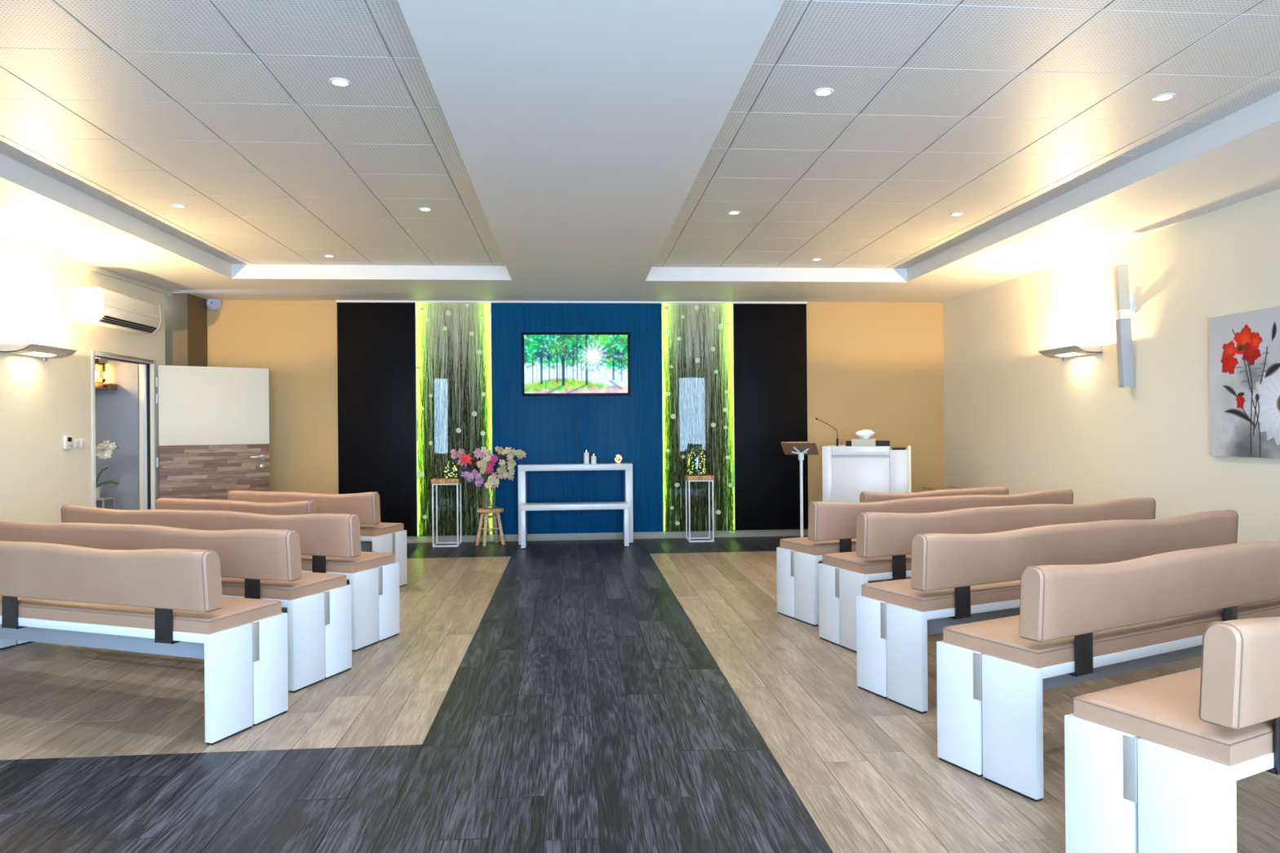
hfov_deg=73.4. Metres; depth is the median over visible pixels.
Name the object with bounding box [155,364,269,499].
door
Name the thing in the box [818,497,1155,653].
bench
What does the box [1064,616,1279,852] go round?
bench
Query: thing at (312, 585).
seat cushion
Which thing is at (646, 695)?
floor
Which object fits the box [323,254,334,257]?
recessed light
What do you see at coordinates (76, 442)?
light switch
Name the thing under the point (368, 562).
seat cushion
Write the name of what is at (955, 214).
recessed light
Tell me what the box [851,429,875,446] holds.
tissue box
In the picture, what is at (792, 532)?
baseboard
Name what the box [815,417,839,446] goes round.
microphone
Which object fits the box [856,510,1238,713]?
bench
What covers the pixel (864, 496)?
bench
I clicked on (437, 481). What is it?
plant stand
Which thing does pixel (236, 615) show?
seat cushion
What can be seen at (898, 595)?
seat cushion
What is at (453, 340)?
panel
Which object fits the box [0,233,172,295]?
trim
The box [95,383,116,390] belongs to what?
shelf
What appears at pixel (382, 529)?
seat cushion
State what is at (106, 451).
potted orchid
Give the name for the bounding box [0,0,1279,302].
ceiling
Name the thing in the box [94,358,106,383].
table lamp
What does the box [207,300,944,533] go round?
wall
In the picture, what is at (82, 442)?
light switch
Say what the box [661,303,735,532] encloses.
panel
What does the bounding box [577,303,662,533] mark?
wall panel
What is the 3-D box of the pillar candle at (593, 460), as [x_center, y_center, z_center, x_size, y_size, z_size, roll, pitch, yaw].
[-0.545,0.379,10.108,0.062,0.122,0.062,0,0,-5]
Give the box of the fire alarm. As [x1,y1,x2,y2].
[206,298,221,310]
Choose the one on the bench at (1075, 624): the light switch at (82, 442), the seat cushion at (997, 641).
the seat cushion at (997, 641)
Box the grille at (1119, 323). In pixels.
[1115,320,1123,384]
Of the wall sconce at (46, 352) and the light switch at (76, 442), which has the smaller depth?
the wall sconce at (46, 352)
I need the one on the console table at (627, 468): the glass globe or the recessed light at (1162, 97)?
the glass globe
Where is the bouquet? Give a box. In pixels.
[450,445,526,506]
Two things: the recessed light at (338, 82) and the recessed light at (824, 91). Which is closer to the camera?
the recessed light at (338, 82)
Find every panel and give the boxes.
[337,302,417,536]
[415,302,493,536]
[491,302,578,534]
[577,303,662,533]
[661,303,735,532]
[733,303,808,530]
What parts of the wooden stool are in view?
leg, leg, seat, leg, leg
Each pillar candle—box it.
[583,449,589,463]
[591,453,596,463]
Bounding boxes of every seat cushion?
[0,595,281,634]
[221,571,346,599]
[301,551,395,573]
[360,522,404,536]
[779,537,856,555]
[822,551,911,574]
[861,578,1021,611]
[942,598,1279,668]
[1074,667,1274,766]
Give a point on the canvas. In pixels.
(1245, 346)
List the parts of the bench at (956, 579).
leg, plate, leg, backrest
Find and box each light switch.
[73,439,79,448]
[79,439,84,448]
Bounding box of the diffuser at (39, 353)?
[31,351,48,354]
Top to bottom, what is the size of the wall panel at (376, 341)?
2.770 m
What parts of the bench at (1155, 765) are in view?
leg, plate, leg, backrest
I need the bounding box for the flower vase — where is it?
[481,485,495,508]
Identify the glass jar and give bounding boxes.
[443,459,457,478]
[686,444,707,475]
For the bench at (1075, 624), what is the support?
on the floor
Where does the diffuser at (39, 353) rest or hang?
attached to the wall sconce at (46, 352)
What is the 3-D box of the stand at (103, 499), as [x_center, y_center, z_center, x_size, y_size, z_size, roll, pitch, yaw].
[-5.626,1.079,8.913,0.240,0.668,0.240,0,0,-5]
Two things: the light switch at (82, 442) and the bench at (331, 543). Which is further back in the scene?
the light switch at (82, 442)
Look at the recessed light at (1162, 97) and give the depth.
4.41 m
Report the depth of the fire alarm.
9.98 m
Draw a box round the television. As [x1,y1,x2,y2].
[521,332,630,395]
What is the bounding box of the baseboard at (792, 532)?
[406,528,808,543]
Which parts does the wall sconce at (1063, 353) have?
plate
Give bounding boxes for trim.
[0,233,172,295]
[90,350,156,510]
[335,300,807,304]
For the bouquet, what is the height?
0.725 m
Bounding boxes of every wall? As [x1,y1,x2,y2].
[0,240,164,523]
[94,357,138,510]
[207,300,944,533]
[942,188,1279,543]
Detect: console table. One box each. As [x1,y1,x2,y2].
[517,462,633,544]
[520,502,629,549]
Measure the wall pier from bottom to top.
2.890 m
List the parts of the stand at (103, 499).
leg, leg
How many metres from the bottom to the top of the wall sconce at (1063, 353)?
0.093 m
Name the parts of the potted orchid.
pot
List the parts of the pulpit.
post, rail, panel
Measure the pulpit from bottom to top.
1.125 m
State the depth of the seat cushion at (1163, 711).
2.40 m
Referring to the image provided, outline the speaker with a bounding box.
[1112,263,1135,386]
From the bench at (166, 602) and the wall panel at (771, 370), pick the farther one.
the wall panel at (771, 370)
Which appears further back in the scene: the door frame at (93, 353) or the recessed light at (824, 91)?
the door frame at (93, 353)
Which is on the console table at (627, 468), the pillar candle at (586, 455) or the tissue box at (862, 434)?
the pillar candle at (586, 455)
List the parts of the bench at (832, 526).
leg, plate, leg, backrest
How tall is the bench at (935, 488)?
0.605 m
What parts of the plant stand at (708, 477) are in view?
leg, leg, frame, frame, leg, leg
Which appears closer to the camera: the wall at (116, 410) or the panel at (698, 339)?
the wall at (116, 410)
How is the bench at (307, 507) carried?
on the floor
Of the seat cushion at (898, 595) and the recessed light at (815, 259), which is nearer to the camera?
the seat cushion at (898, 595)
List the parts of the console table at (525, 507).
leg, leg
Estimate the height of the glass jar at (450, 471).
0.216 m
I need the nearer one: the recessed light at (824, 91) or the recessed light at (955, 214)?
the recessed light at (824, 91)
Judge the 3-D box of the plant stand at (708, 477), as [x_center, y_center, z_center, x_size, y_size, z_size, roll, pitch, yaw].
[0.711,0.972,10.265,0.314,0.778,0.316,0,0,-5]
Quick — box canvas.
[1208,306,1279,458]
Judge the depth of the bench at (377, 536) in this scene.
7.17 m
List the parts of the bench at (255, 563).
leg, leg, backrest, leg, plate, leg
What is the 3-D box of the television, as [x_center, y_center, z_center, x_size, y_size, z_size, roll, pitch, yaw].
[-0.767,-0.749,10.316,1.296,0.760,0.055,0,0,-5]
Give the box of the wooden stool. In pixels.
[475,506,505,546]
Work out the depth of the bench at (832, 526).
6.00 m
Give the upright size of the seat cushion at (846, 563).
0.074 m
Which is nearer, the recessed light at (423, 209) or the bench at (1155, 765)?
the bench at (1155, 765)
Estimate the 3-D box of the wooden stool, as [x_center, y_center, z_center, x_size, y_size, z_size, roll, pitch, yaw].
[-1.751,1.171,10.059,0.342,0.421,0.336,0,0,-5]
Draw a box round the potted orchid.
[95,440,119,498]
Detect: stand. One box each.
[96,497,115,509]
[431,477,462,546]
[684,474,714,542]
[781,441,818,537]
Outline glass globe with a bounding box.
[613,453,622,463]
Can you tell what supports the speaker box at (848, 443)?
on the pulpit
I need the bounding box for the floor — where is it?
[0,535,1279,852]
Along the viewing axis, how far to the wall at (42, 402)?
7.26 m
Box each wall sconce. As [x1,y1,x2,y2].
[0,342,77,360]
[1038,344,1102,360]
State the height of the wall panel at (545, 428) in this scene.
2.770 m
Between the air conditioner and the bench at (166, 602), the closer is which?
the bench at (166, 602)
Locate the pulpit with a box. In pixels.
[822,444,911,502]
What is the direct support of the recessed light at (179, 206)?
in the ceiling
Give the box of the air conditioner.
[77,286,160,335]
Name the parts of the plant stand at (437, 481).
leg, leg, frame, frame, leg, leg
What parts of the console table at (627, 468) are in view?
leg, leg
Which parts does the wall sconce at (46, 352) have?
plate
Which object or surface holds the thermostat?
attached to the wall at (42, 402)
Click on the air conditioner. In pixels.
(96, 305)
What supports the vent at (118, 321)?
attached to the air conditioner
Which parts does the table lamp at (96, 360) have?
bulb, lamp shade, lid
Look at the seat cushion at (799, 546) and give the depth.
5.93 m
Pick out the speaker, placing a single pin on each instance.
(1124, 300)
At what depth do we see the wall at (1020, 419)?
7.35 m
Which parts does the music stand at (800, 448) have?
plate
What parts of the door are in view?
panel, panel, handle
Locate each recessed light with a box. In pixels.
[171,204,186,208]
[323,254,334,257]
[328,77,351,86]
[418,207,432,211]
[727,210,740,214]
[811,257,822,260]
[813,87,834,96]
[950,212,963,216]
[1152,93,1175,101]
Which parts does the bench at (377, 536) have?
backrest, leg, plate, leg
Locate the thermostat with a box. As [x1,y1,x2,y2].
[63,435,73,448]
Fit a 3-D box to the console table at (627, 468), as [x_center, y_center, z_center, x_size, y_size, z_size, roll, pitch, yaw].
[-0.758,0.907,10.136,1.328,0.932,0.350,0,0,-5]
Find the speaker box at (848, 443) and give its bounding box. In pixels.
[845,440,889,446]
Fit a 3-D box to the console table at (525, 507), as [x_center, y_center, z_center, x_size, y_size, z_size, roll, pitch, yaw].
[-0.742,1.126,9.808,1.215,0.494,0.275,0,0,-5]
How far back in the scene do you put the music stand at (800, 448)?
9.17 m
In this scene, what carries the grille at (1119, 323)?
attached to the speaker
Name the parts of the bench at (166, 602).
backrest, leg, plate, leg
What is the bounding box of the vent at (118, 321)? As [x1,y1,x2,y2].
[98,315,156,333]
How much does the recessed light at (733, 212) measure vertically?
0.007 m
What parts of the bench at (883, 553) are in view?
leg, plate, leg, backrest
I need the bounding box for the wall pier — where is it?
[164,293,207,445]
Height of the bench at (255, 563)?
0.847 m
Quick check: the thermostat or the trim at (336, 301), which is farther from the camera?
the trim at (336, 301)
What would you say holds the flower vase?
on the wooden stool
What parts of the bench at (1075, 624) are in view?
leg, plate, leg, backrest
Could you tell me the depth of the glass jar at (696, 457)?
10.17 m
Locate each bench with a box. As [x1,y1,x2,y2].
[0,519,351,693]
[0,541,288,745]
[60,504,399,651]
[155,497,316,515]
[226,490,407,587]
[776,488,1073,626]
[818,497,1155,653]
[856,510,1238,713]
[859,486,1008,502]
[923,486,963,491]
[936,541,1279,802]
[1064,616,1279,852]
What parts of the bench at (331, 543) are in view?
backrest, leg, plate, leg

